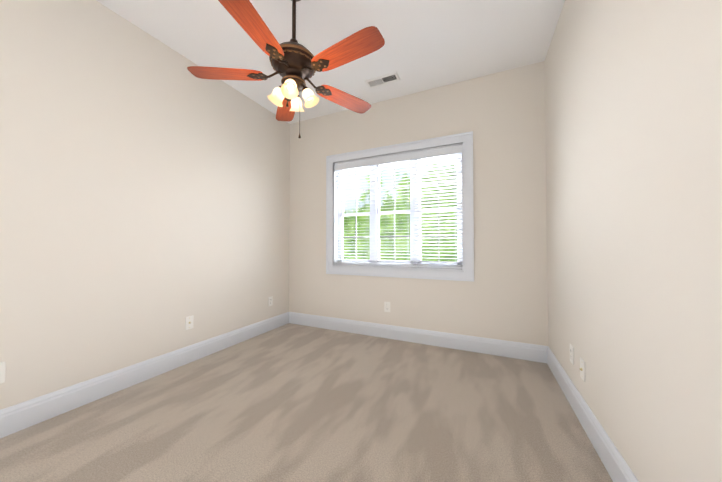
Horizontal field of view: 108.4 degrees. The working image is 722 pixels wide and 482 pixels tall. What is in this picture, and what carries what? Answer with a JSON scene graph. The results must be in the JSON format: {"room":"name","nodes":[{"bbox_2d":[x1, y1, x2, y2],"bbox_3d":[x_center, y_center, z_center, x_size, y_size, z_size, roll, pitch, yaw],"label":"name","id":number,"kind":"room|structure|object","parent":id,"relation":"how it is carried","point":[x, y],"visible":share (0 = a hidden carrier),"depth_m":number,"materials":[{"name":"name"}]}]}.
{"room":"empty bedroom","nodes":[
{"label":"empty bedroom","id":0,"kind":"room"},
{"bbox_2d":[0,0,289,409],"bbox_3d":[-1.730,-0.281,2.170,0.160,2.740,3.520,-1,-1,25],"label":"wall","id":1,"kind":"structure","parent":0,"point":[144,192],"depth_m":1.90,"materials":[{"name":"beige paint"}]},
{"bbox_2d":[0,361,5,383],"bbox_3d":[-1.980,0.722,1.407,0.008,0.116,0.072,-1,-1,25],"label":"electrical outlet","id":2,"kind":"object","parent":1,"relation":"attached to","point":[2,371],"visible":1,"depth_m":1.43,"materials":[{"name":"white plastic"}]},
{"bbox_2d":[0,312,287,437],"bbox_3d":[-1.651,1.013,2.107,0.015,0.150,3.200,-1,-1,25],"label":"baseboard","id":3,"kind":"structure","parent":1,"relation":"attached to","point":[24,415],"depth_m":1.86,"materials":[{"name":"white wood"}]},
{"bbox_2d":[185,315,193,329],"bbox_3d":[-1.542,0.736,2.346,0.017,0.116,0.072,-1,-1,25],"label":"electrical outlet","id":4,"kind":"object","parent":1,"relation":"attached to","point":[188,322],"visible":1,"depth_m":2.34,"materials":[{"name":"white plastic"}]},
{"bbox_2d":[268,296,272,306],"bbox_3d":[-1.128,0.753,3.251,0.008,0.116,0.072,-1,-1,25],"label":"electrical outlet","id":5,"kind":"object","parent":1,"relation":"attached to","point":[270,301],"visible":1,"depth_m":3.25,"materials":[{"name":"white plastic"}]},
{"bbox_2d":[0,323,612,481],"bbox_3d":[-0.325,1.125,1.493,3.175,0.100,3.440,-1,-1,25],"label":"floor","id":6,"kind":"structure","parent":0,"point":[289,402],"depth_m":1.54,"materials":[{"name":"carpet"}]},
{"bbox_2d":[96,0,564,123],"bbox_3d":[-0.325,-1.714,1.549,3.175,0.100,3.440,-1,-1,25],"label":"ceiling","id":7,"kind":"structure","parent":0,"point":[430,44],"depth_m":2.11,"materials":[{"name":"white paint"}]},
{"bbox_2d":[187,0,384,138],"bbox_3d":[-0.423,-1.167,1.683,1.234,0.987,1.245,-1,-1,25],"label":"ceiling fan","id":8,"kind":"object","parent":7,"relation":"hanging from","point":[295,64],"visible":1,"depth_m":1.61,"materials":[{"name":"brown wood"}]},
{"bbox_2d":[365,71,399,87],"bbox_3d":[0.218,-1.637,2.658,0.340,0.010,0.135,-1,-1,25],"label":"ceiling vent","id":9,"kind":"object","parent":7,"relation":"in","point":[383,80],"visible":1,"depth_m":2.65,"materials":[{"name":"white metal"}]},
{"bbox_2d":[289,61,547,345],"bbox_3d":[0.380,-0.264,3.046,2.935,2.740,0.160,-1,-1,25],"label":"wall","id":10,"kind":"structure","parent":0,"point":[504,294],"depth_m":2.63,"materials":[{"name":"beige paint"}]},
{"bbox_2d":[384,302,389,311],"bbox_3d":[0.299,0.752,2.970,0.072,0.116,0.008,-1,-1,25],"label":"electrical outlet","id":11,"kind":"object","parent":10,"relation":"attached to","point":[386,306],"visible":1,"depth_m":2.97,"materials":[{"name":"white plastic"}]},
{"bbox_2d":[326,131,473,281],"bbox_3d":[0.376,-0.339,3.034,1.718,1.498,0.187,-1,-1,25],"label":"window","id":12,"kind":"structure","parent":10,"relation":"in","point":[334,218],"depth_m":2.97,"materials":[{"name":"white"}]},
{"bbox_2d":[334,158,372,265],"bbox_3d":[-0.094,-0.341,3.213,0.503,1.272,0.069,-1,-1,25],"label":"window blind","id":13,"kind":"object","parent":12,"relation":"attached to","point":[353,164],"visible":0.96,"depth_m":3.21,"materials":[{"name":"white plastic"}]},
{"bbox_2d":[371,152,413,266],"bbox_3d":[0.362,-0.345,3.003,0.503,1.272,0.069,-1,-1,25],"label":"window blind","id":14,"kind":"object","parent":12,"relation":"attached to","point":[393,158],"visible":0.96,"depth_m":2.98,"materials":[{"name":"white plastic"}]},
{"bbox_2d":[413,145,462,268],"bbox_3d":[0.818,-0.349,2.792,0.503,1.272,0.069,-1,-1,25],"label":"window blind","id":15,"kind":"object","parent":12,"relation":"attached to","point":[443,151],"visible":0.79,"depth_m":2.79,"materials":[{"name":"white plastic"}]},
{"bbox_2d":[288,312,543,362],"bbox_3d":[0.345,1.029,2.940,2.880,0.150,0.015,-1,-1,25],"label":"baseboard","id":16,"kind":"structure","parent":10,"relation":"attached to","point":[517,350],"depth_m":2.76,"materials":[{"name":"white wood"}]},
{"bbox_2d":[544,0,721,481],"bbox_3d":[1.079,-0.307,0.872,0.160,2.740,3.520,-1,-1,25],"label":"wall","id":17,"kind":"structure","parent":0,"point":[633,114],"depth_m":0.96,"materials":[{"name":"beige paint"}]},
{"bbox_2d":[570,344,573,364],"bbox_3d":[1.385,0.745,1.713,0.008,0.116,0.072,-1,-1,25],"label":"electrical outlet","id":18,"kind":"object","parent":17,"relation":"attached to","point":[571,354],"visible":0.98,"depth_m":1.70,"materials":[{"name":"white plastic"}]},
{"bbox_2d":[579,357,585,381],"bbox_3d":[1.296,0.754,1.532,0.017,0.116,0.072,-1,-1,25],"label":"electrical outlet","id":19,"kind":"object","parent":17,"relation":"attached to","point":[582,369],"visible":0.98,"depth_m":1.52,"materials":[{"name":"white plastic"}]},
{"bbox_2d":[544,346,638,481],"bbox_3d":[1.000,0.988,0.883,0.015,0.150,3.200,-1,-1,25],"label":"baseboard","id":20,"kind":"structure","parent":17,"relation":"attached to","point":[611,458],"depth_m":1.37,"materials":[{"name":"white wood"}]},
{"label":"outside","id":21,"kind":"structure","parent":0,"visible":0},
{"bbox_2d":[343,158,456,261],"bbox_3d":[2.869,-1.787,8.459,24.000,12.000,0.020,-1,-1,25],"label":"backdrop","id":22,"kind":"structure","parent":21,"point":[362,246],"depth_m":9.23,"materials":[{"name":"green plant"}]}
]}

